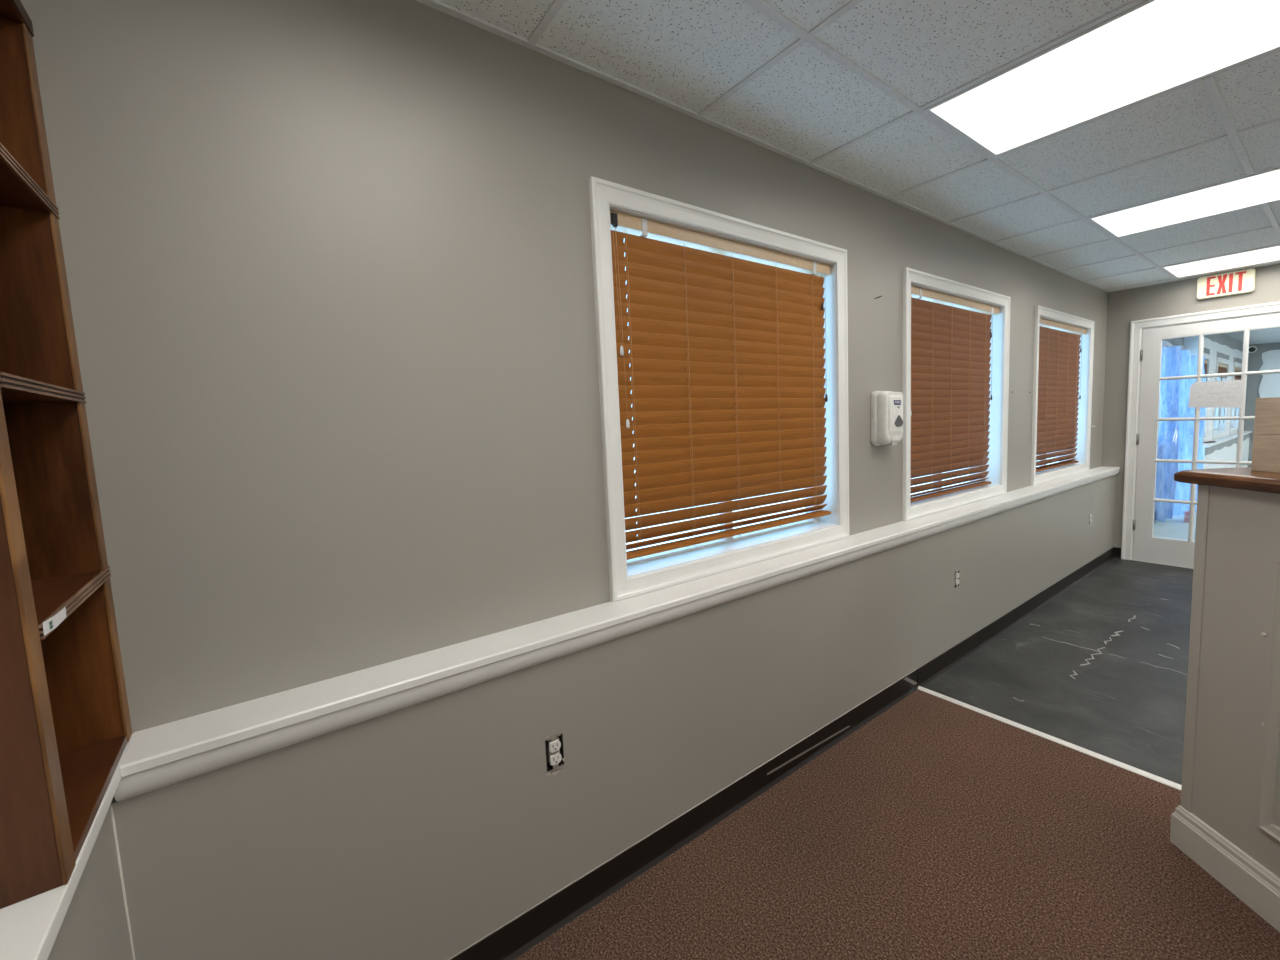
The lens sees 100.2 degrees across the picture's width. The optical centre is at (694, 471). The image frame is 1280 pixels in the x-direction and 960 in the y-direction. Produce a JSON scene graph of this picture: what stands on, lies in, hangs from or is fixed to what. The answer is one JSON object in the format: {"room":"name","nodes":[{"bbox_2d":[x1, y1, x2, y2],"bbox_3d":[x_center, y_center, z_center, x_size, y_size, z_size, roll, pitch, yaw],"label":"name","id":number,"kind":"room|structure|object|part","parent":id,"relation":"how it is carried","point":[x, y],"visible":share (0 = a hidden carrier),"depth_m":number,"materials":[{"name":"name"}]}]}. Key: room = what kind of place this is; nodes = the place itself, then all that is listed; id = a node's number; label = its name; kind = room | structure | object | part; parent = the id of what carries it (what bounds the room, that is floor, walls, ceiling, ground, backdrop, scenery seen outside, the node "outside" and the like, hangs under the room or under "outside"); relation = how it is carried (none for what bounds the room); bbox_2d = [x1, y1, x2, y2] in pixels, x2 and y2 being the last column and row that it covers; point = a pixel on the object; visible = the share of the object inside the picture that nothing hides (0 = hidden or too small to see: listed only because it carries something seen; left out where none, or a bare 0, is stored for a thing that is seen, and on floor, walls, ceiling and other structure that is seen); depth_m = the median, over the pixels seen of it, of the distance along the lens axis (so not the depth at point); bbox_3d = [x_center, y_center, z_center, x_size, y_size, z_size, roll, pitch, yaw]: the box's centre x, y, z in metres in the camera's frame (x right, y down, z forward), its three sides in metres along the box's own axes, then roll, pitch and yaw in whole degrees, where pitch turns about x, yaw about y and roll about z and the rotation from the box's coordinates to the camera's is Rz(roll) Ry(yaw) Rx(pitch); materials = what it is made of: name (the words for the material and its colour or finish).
{"room":"office reception area","nodes":[
{"label":"office reception area","id":0,"kind":"room"},
{"bbox_2d":[47,807,132,959],"bbox_3d":[0.007,1.094,-0.569,0.348,0.851,3.797,-6,7,-39],"label":"wall","id":1,"kind":"structure","parent":0,"point":[94,926],"depth_m":0.88,"materials":[{"name":"beige paint"}]},
{"bbox_2d":[0,733,132,959],"bbox_3d":[-0.030,0.655,-0.566,0.370,0.025,3.934,-6,7,-39],"label":"trim","id":2,"kind":"structure","parent":1,"relation":"on","point":[30,927],"depth_m":0.67,"materials":[{"name":"white paint"}]},
{"bbox_2d":[0,0,131,908],"bbox_3d":[-1.122,-0.111,0.731,0.314,1.330,0.467,-6,7,-39],"label":"bookcase","id":3,"kind":"object","parent":2,"relation":"on","point":[66,730],"visible":1,"depth_m":0.93,"materials":[{"name":"brown wood"}]},
{"bbox_3d":[-1.147,-0.758,0.668,0.310,0.028,0.467,-6,7,-39],"label":"panel","id":4,"kind":"part","parent":3,"relation":"part of","materials":[{"name":"brown wood"}]},
{"bbox_3d":[-1.133,-0.445,0.700,0.300,0.019,0.385,-6,7,-39],"label":"shelf","id":5,"kind":"part","parent":3,"relation":"part of","materials":[{"name":"brown wood"}]},
{"bbox_3d":[-0.991,-0.086,0.565,0.306,1.302,0.040,-6,7,-39],"label":"panel","id":6,"kind":"part","parent":3,"relation":"part of","materials":[{"name":"brown wood"}]},
{"bbox_3d":[-1.121,-0.114,0.731,0.300,0.019,0.385,-6,7,-39],"label":"shelf","id":7,"kind":"part","parent":3,"relation":"part of","materials":[{"name":"brown wood"}]},
{"bbox_3d":[-1.109,0.219,0.763,0.300,0.019,0.385,-6,7,-39],"label":"shelf","id":8,"kind":"part","parent":3,"relation":"part of","materials":[{"name":"brown wood"}]},
{"bbox_3d":[-1.098,0.541,0.794,0.300,0.015,0.385,-6,7,-39],"label":"panel","id":9,"kind":"part","parent":3,"relation":"part of","materials":[{"name":"brown wood"}]},
{"bbox_2d":[20,0,1183,732],"bbox_3d":[2.567,-0.289,4.156,10.670,2.720,0.200,-6,7,-39],"label":"wall","id":10,"kind":"structure","parent":0,"point":[329,263],"depth_m":1.28,"materials":[{"name":"beige paint"}]},
{"bbox_2d":[114,466,1119,801],"bbox_3d":[1.457,0.253,3.065,6.547,0.023,0.144,-6,7,-39],"label":"trim","id":11,"kind":"structure","parent":10,"relation":"attached to","point":[160,745],"depth_m":1.38,"materials":[{"name":"white paint"}]},
{"bbox_2d":[588,176,848,601],"bbox_3d":[0.152,-0.297,2.169,1.303,1.332,0.212,-6,7,-39],"label":"window","id":12,"kind":"structure","parent":10,"relation":"in","point":[629,578],"depth_m":1.99,"materials":[{"name":"white paint"}]},
{"bbox_3d":[0.117,-0.300,2.212,1.169,1.198,0.050,-6,7,-39],"label":"sash","id":13,"kind":"part","parent":12,"relation":"part of","materials":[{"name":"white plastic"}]},
{"bbox_2d":[610,210,830,559],"bbox_3d":[0.174,-0.312,2.134,1.160,1.161,0.068,-6,7,-39],"label":"blind","id":14,"kind":"object","parent":12,"relation":"attached to","point":[725,359],"visible":0.91,"depth_m":2.04,"materials":[{"name":"brown wood"}]},
{"bbox_3d":[-0.251,-0.595,1.734,0.014,0.392,0.002,-7,8,-43],"label":"pull cord","id":15,"kind":"part","parent":14,"relation":"part of","materials":[{"name":"fabric"}]},
{"bbox_3d":[-0.238,-0.477,1.752,0.014,0.632,0.002,-7,8,-43],"label":"pull cord","id":16,"kind":"part","parent":14,"relation":"part of","materials":[{"name":"fabric"}]},
{"bbox_3d":[-0.214,-0.259,1.816,0.009,1.086,0.028,-6,7,-39],"label":"ladder cord","id":17,"kind":"part","parent":14,"relation":"part of","materials":[{"name":"fabric"}]},
{"bbox_3d":[-0.024,-0.281,1.970,0.009,1.086,0.028,-6,7,-39],"label":"ladder cord","id":18,"kind":"part","parent":14,"relation":"part of","materials":[{"name":"brown fabric"}]},
{"bbox_3d":[0.192,0.243,2.191,1.141,0.018,0.050,-6,7,-39],"label":"rail","id":19,"kind":"part","parent":14,"relation":"part of","materials":[{"name":"brown wood"}]},
{"bbox_3d":[0.160,-0.301,2.118,0.009,1.086,0.028,-6,7,-39],"label":"ladder cord","id":20,"kind":"part","parent":14,"relation":"part of","materials":[{"name":"brown fabric"}]},
{"bbox_3d":[0.352,-0.323,2.273,0.009,1.086,0.028,-6,7,-39],"label":"ladder cord","id":21,"kind":"part","parent":14,"relation":"part of","materials":[{"name":"brown fabric"}]},
{"bbox_3d":[0.536,-0.344,2.422,0.009,1.086,0.028,-6,7,-39],"label":"ladder cord","id":22,"kind":"part","parent":14,"relation":"part of","materials":[{"name":"brown fabric"}]},
{"bbox_3d":[0.600,-0.617,2.434,0.002,0.551,0.002,-2,5,-3],"label":"tilt cord","id":23,"kind":"part","parent":14,"relation":"part of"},
{"bbox_2d":[415,0,1279,291],"bbox_3d":[2.727,-1.258,0.984,6.920,0.008,4.815,-6,7,-39],"label":"trim","id":24,"kind":"structure","parent":10,"relation":"attached to","point":[437,5],"depth_m":1.84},
{"bbox_2d":[871,391,902,445],"bbox_3d":[0.973,-0.266,2.668,0.168,0.272,0.096,-6,7,-39],"label":"soap dispenser","id":25,"kind":"object","parent":10,"relation":"attached to","point":[886,406],"visible":1,"depth_m":2.62,"materials":[{"name":"white plastic"}]},
{"bbox_3d":[0.952,-0.268,2.693,0.168,0.272,0.032,-6,7,-39],"label":"plate","id":26,"kind":"part","parent":25,"relation":"part of","materials":[{"name":"white plastic"}]},
{"bbox_3d":[0.997,-0.277,2.636,0.124,0.198,0.016,-6,7,-39],"label":"panel","id":27,"kind":"part","parent":25,"relation":"part of","materials":[{"name":"white plastic"}]},
{"bbox_2d":[903,267,1010,520],"bbox_3d":[1.570,-0.458,3.313,1.330,1.332,0.212,-6,7,-39],"label":"window","id":28,"kind":"structure","parent":10,"relation":"in","point":[1000,342],"depth_m":3.38,"materials":[{"name":"white paint"}]},
{"bbox_3d":[1.535,-0.460,3.357,1.196,1.198,0.050,-6,7,-39],"label":"sash","id":29,"kind":"part","parent":28,"relation":"part of","materials":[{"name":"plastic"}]},
{"bbox_2d":[910,285,998,502],"bbox_3d":[1.592,-0.454,3.281,1.186,1.199,0.070,-6,7,-39],"label":"blind","id":30,"kind":"object","parent":28,"relation":"attached to","point":[950,345],"visible":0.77,"depth_m":3.23,"materials":[{"name":"brown wood"}]},
{"bbox_3d":[1.193,-0.399,2.953,0.009,1.124,0.028,-6,7,-39],"label":"ladder cord","id":31,"kind":"part","parent":30,"relation":"part of","materials":[{"name":"brown fabric"}]},
{"bbox_3d":[1.378,-0.420,3.102,0.009,1.124,0.028,-6,7,-39],"label":"ladder cord","id":32,"kind":"part","parent":30,"relation":"part of","materials":[{"name":"brown fabric"}]},
{"bbox_3d":[1.589,0.123,3.320,1.109,0.018,0.050,-6,7,-39],"label":"rail","id":33,"kind":"part","parent":30,"relation":"part of","materials":[{"name":"brown wood"}]},
{"bbox_3d":[1.556,-0.441,3.246,0.009,1.124,0.028,-6,7,-39],"label":"ladder cord","id":34,"kind":"part","parent":30,"relation":"part of","materials":[{"name":"brown fabric"}]},
{"bbox_3d":[1.744,-0.462,3.397,0.009,1.124,0.028,-6,7,-39],"label":"ladder cord","id":35,"kind":"part","parent":30,"relation":"part of","materials":[{"name":"brown fabric"}]},
{"bbox_3d":[1.922,-0.482,3.541,0.009,1.124,0.028,-6,7,-39],"label":"ladder cord","id":36,"kind":"part","parent":30,"relation":"part of","materials":[{"name":"brown fabric"}]},
{"bbox_3d":[1.983,-0.774,3.550,0.002,0.551,0.002,-2,5,-3],"label":"tilt cord","id":37,"kind":"part","parent":30,"relation":"part of","materials":[{"name":"fabric"}]},
{"bbox_2d":[1031,305,1094,485],"bbox_3d":[2.997,-0.619,4.464,1.350,1.332,0.212,-6,7,-39],"label":"window","id":38,"kind":"structure","parent":10,"relation":"in","point":[1087,340],"depth_m":4.71,"materials":[{"name":"white paint"}]},
{"bbox_2d":[1036,318,1085,472],"bbox_3d":[3.018,-0.617,4.432,1.206,1.196,0.070,-6,7,-39],"label":"blind","id":39,"kind":"object","parent":38,"relation":"attached to","point":[1059,352],"visible":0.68,"depth_m":4.41,"materials":[{"name":"brown wood"}]},
{"bbox_3d":[2.800,-0.583,4.249,0.009,1.120,0.028,-6,7,-39],"label":"ladder cord","id":40,"kind":"part","parent":39,"relation":"part of","materials":[{"name":"brown fabric"}]},
{"bbox_3d":[2.981,-0.604,4.395,0.009,1.120,0.028,-6,7,-39],"label":"ladder cord","id":41,"kind":"part","parent":39,"relation":"part of","materials":[{"name":"brown fabric"}]},
{"bbox_3d":[3.013,-0.042,4.469,1.124,0.018,0.050,-6,7,-39],"label":"rail","id":42,"kind":"part","parent":39,"relation":"part of","materials":[{"name":"brown wood"}]},
{"bbox_3d":[3.170,-0.625,4.548,0.009,1.120,0.028,-6,7,-39],"label":"ladder cord","id":43,"kind":"part","parent":39,"relation":"part of","materials":[{"name":"brown fabric"}]},
{"bbox_3d":[3.351,-0.645,4.694,0.009,1.120,0.028,-6,7,-39],"label":"ladder cord","id":44,"kind":"part","parent":39,"relation":"part of","materials":[{"name":"brown fabric"}]},
{"bbox_2d":[1156,346,1205,522],"bbox_3d":[6.166,-0.491,6.747,1.216,2.130,0.215,-5,6,-29],"label":"plastic sheet","id":45,"kind":"object","parent":10,"relation":"hanging from","point":[1175,438],"visible":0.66,"depth_m":6.62,"materials":[{"name":"blue plastic"}]},
{"bbox_2d":[111,475,1115,959],"bbox_3d":[1.413,0.757,3.210,6.818,0.900,0.319,-6,7,-39],"label":"wall","id":46,"kind":"structure","parent":0,"point":[419,831],"depth_m":1.49,"materials":[{"name":"beige paint"}]},
{"bbox_2d":[110,804,134,959],"bbox_3d":[-1.053,0.997,1.012,0.004,0.780,0.004,-6,7,-39],"label":"trim","id":47,"kind":"structure","parent":46,"relation":"attached to","point":[111,806],"depth_m":0.99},
{"bbox_2d":[545,733,563,772],"bbox_3d":[-0.417,0.806,1.553,0.053,0.111,0.066,-6,7,-39],"label":"electrical outlet","id":48,"kind":"object","parent":46,"relation":"attached to","point":[554,754],"visible":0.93,"depth_m":1.53,"materials":[{"name":"white plastic"}]},
{"bbox_2d":[549,740,560,752],"bbox_3d":[-0.400,0.787,1.528,0.034,0.029,0.007,-6,7,-39],"label":"receptacle","id":49,"kind":"object","parent":48,"relation":"attached to","point":[554,745],"depth_m":1.53,"materials":[{"name":"white plastic"}]},
{"bbox_2d":[549,752,561,765],"bbox_3d":[-0.398,0.826,1.532,0.034,0.029,0.007,-6,7,-39],"label":"receptacle","id":50,"kind":"object","parent":48,"relation":"attached to","point":[555,758],"depth_m":1.53,"materials":[{"name":"white plastic"}]},
{"bbox_2d":[448,547,1113,959],"bbox_3d":[1.511,1.066,3.095,6.572,0.108,0.016,-6,7,-39],"label":"baseboard","id":51,"kind":"structure","parent":46,"relation":"attached to","point":[534,925],"depth_m":1.93,"materials":[{"name":"brown plastic"}]},
{"bbox_2d":[955,569,958,588],"bbox_3d":[1.503,0.619,3.104,0.053,0.111,0.066,-6,7,-39],"label":"electrical outlet","id":52,"kind":"object","parent":46,"relation":"attached to","point":[957,570],"visible":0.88,"depth_m":3.08,"materials":[{"name":"white plastic"}]},
{"bbox_2d":[436,0,1279,344],"bbox_3d":[6.000,-1.690,3.741,15.720,0.100,5.200,-6,7,-39],"label":"ceiling","id":53,"kind":"structure","parent":0,"point":[688,54],"depth_m":1.88,"materials":[{"name":"tile"}]},
{"bbox_2d":[527,0,1279,289],"bbox_3d":[2.727,-1.258,0.984,6.920,0.007,4.790,-6,7,-39],"label":"grid","id":54,"kind":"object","parent":53,"relation":"attached to","point":[804,36],"depth_m":1.90,"materials":[{"name":"white metal"}]},
{"bbox_2d":[924,0,1279,156],"bbox_3d":[1.424,-1.268,1.583,0.584,0.008,1.236,-6,7,-39],"label":"recessed light","id":55,"kind":"object","parent":53,"relation":"in","point":[1151,48],"visible":1,"depth_m":1.68,"materials":[{"name":"white plastic"}]},
{"bbox_2d":[1087,168,1279,237],"bbox_3d":[2.842,-1.429,2.727,0.584,0.008,1.236,-6,7,-39],"label":"recessed light","id":56,"kind":"object","parent":53,"relation":"in","point":[1264,187],"visible":1,"depth_m":2.88,"materials":[{"name":"white plastic"}]},
{"bbox_2d":[1161,245,1279,277],"bbox_3d":[4.261,-1.590,3.872,0.584,0.008,1.236,-6,7,-39],"label":"recessed light","id":57,"kind":"object","parent":53,"relation":"in","point":[1269,254],"visible":1,"depth_m":4.09,"materials":[{"name":"white plastic"}]},
{"bbox_2d":[514,689,1279,959],"bbox_3d":[1.329,1.466,0.145,3.225,0.120,4.997,-6,7,-39],"label":"floor","id":58,"kind":"structure","parent":0,"point":[937,828],"depth_m":1.70,"materials":[{"name":"brown carpet"}]},
{"bbox_2d":[918,686,1181,789],"bbox_3d":[2.672,1.272,1.029,0.036,0.010,4.693,-6,7,-39],"label":"trim","id":59,"kind":"structure","parent":58,"relation":"on","point":[1070,745],"depth_m":2.33,"materials":[{"name":"metal"}]},
{"bbox_2d":[1170,485,1279,931],"bbox_3d":[1.698,0.716,0.861,0.155,1.210,1.754,-2,5,-3],"label":"counter","id":60,"kind":"object","parent":58,"relation":"on","point":[1227,818],"depth_m":1.57,"materials":[{"name":"beige paint"}]},
{"bbox_3d":[1.718,1.249,0.912,0.155,0.138,1.754,-2,5,-3],"label":"baseboard","id":61,"kind":"part","parent":60,"relation":"part of","materials":[{"name":"paint"}]},
{"bbox_2d":[1174,467,1279,493],"bbox_3d":[1.702,0.093,0.796,0.263,0.039,1.840,-2,5,-3],"label":"countertop","id":62,"kind":"structure","parent":60,"relation":"on","point":[1243,478],"depth_m":1.54,"materials":[{"name":"brown wood"}]},
{"bbox_2d":[1251,397,1279,472],"bbox_3d":[1.743,-0.096,1.420,0.120,0.216,0.360,-2,5,-3],"label":"cardboard box","id":63,"kind":"object","parent":62,"relation":"on","point":[1266,436],"visible":1,"depth_m":1.56,"materials":[{"name":"brown cardboard"}]},
{"bbox_3d":[1.617,0.660,1.100,0.016,0.779,0.768,-2,5,-3],"label":"panel moulding","id":64,"kind":"part","parent":60,"relation":"part of","materials":[{"name":"beige paint"}]},
{"bbox_2d":[923,512,1196,784],"bbox_3d":[7.415,0.784,4.992,12.395,0.117,5.100,-6,7,-39],"label":"floor","id":65,"kind":"structure","parent":0,"point":[1101,667],"depth_m":3.01,"materials":[{"name":"grey tile"}]},
{"bbox_2d":[1184,511,1194,522],"bbox_3d":[6.095,0.559,6.559,0.082,0.129,0.088,-6,7,-39],"label":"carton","id":66,"kind":"object","parent":65,"relation":"on","point":[1186,514],"visible":0.61,"depth_m":6.55,"materials":[{"name":"pink cardboard"}]},
{"bbox_2d":[1102,264,1279,547],"bbox_3d":[5.469,-0.316,3.345,0.120,2.720,5.115,-6,7,-39],"label":"wall","id":67,"kind":"structure","parent":0,"point":[1173,298],"depth_m":4.94,"materials":[{"name":"beige paint"}]},
{"bbox_2d":[1114,547,1120,558],"bbox_3d":[4.068,0.783,5.127,0.016,0.102,0.056,-6,7,-39],"label":"baseboard","id":68,"kind":"structure","parent":67,"relation":"attached to","point":[1117,551],"depth_m":5.13,"materials":[{"name":"brown plastic"}]},
{"bbox_2d":[1121,302,1279,568],"bbox_3d":[4.464,-0.243,4.551,0.183,2.224,1.220,-6,7,-39],"label":"door","id":69,"kind":"structure","parent":67,"relation":"in","point":[1138,543],"depth_m":4.82,"materials":[{"name":"white paint"}]},
{"bbox_2d":[1188,380,1242,407],"bbox_3d":[4.406,-0.648,4.511,0.002,0.230,0.327,-6,7,-39],"label":"paper notice","id":70,"kind":"object","parent":69,"relation":"attached to","point":[1212,394],"visible":1,"depth_m":4.50,"materials":[{"name":"white paper"}]},
{"bbox_2d":[1200,386,1235,405],"bbox_3d":[4.417,-0.638,4.497,0.001,0.159,0.260,-6,7,-39],"label":"print","id":71,"kind":"object","parent":70,"relation":"attached to","point":[1209,395],"depth_m":4.50},
{"bbox_2d":[1196,269,1255,299],"bbox_3d":[4.378,-1.541,4.396,0.039,0.183,0.341,-6,7,-39],"label":"exit sign","id":72,"kind":"object","parent":67,"relation":"attached to","point":[1243,281],"visible":1,"depth_m":4.38,"materials":[{"name":"beige plastic"}]},
{"bbox_2d":[1184,333,1249,468],"bbox_3d":[8.802,-0.944,8.902,5.050,2.670,0.282,-6,7,-39],"label":"wall","id":73,"kind":"structure","parent":0,"point":[1222,345],"depth_m":8.35,"materials":[{"name":"grey paint"}]},
{"bbox_2d":[1203,353,1210,441],"bbox_3d":[7.143,-1.031,7.557,0.690,1.240,0.142,-6,7,-39],"label":"window","id":74,"kind":"structure","parent":73,"relation":"in","point":[1207,356],"depth_m":7.67,"materials":[{"name":"white paint"}]},
{"bbox_2d":[1204,359,1206,411],"bbox_3d":[7.155,-1.097,7.532,0.530,0.956,0.063,-6,7,-39],"label":"blind","id":75,"kind":"object","parent":74,"relation":"attached to","point":[1205,361],"visible":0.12,"depth_m":7.58,"materials":[{"name":"brown wood"}]},
{"bbox_2d":[1212,357,1230,438],"bbox_3d":[8.387,-1.172,8.561,1.280,1.240,0.142,-6,7,-39],"label":"window","id":76,"kind":"structure","parent":73,"relation":"in","point":[1218,359],"depth_m":8.70,"materials":[{"name":"white paint"}]},
{"bbox_3d":[8.355,-1.175,8.601,1.080,1.040,0.004,-6,7,-39],"label":"glass","id":77,"kind":"part","parent":76,"relation":"part of","materials":[{"name":"clear glass"}]},
{"bbox_3d":[8.355,-1.175,8.601,1.140,1.100,0.040,-6,7,-39],"label":"sash","id":78,"kind":"part","parent":76,"relation":"part of","materials":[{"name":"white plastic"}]},
{"bbox_2d":[1215,363,1226,423],"bbox_3d":[8.399,-1.238,8.536,1.120,0.956,0.063,-6,7,-39],"label":"blind","id":79,"kind":"object","parent":76,"relation":"attached to","point":[1222,368],"visible":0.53,"depth_m":8.55,"materials":[{"name":"brown wood"}]},
{"bbox_2d":[1202,431,1251,446],"bbox_3d":[8.844,-0.559,8.824,4.950,0.027,0.135,-6,7,-39],"label":"trim","id":80,"kind":"structure","parent":73,"relation":"on","point":[1232,436],"depth_m":8.31,"materials":[{"name":"white paint"}]},
{"bbox_2d":[1229,362,1241,433],"bbox_3d":[9.782,-1.331,9.687,1.280,1.240,0.142,-6,7,-39],"label":"window","id":81,"kind":"structure","parent":73,"relation":"in","point":[1235,364],"depth_m":9.35,"materials":[{"name":"white paint"}]},
{"bbox_2d":[1232,367,1241,415],"bbox_3d":[9.795,-1.396,9.662,1.120,0.956,0.062,-6,7,-39],"label":"blind","id":82,"kind":"object","parent":81,"relation":"attached to","point":[1236,368],"visible":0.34,"depth_m":9.68,"materials":[{"name":"brown wood"}]},
{"bbox_2d":[1249,346,1256,352],"bbox_3d":[10.652,-2.328,10.178,0.140,0.137,0.137,-6,7,-39],"label":"security camera","id":83,"kind":"object","parent":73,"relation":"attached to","point":[1252,349],"visible":0.85,"depth_m":10.13,"materials":[{"name":"white plastic"}]},
{"bbox_2d":[1244,342,1279,466],"bbox_3d":[12.165,-1.043,8.675,0.102,2.670,5.000,-6,7,-39],"label":"wall","id":84,"kind":"structure","parent":0,"point":[1267,356],"depth_m":10.17,"materials":[{"name":"grey paint"}]},
{"label":"outside","id":85,"kind":"structure","parent":0,"visible":0},
{"bbox_2d":[625,444,1059,550],"bbox_3d":[5.875,1.018,4.852,65.000,0.150,80.000,-6,7,-39],"label":"ground","id":86,"kind":"structure","parent":85,"point":[633,444],"depth_m":8.60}
]}

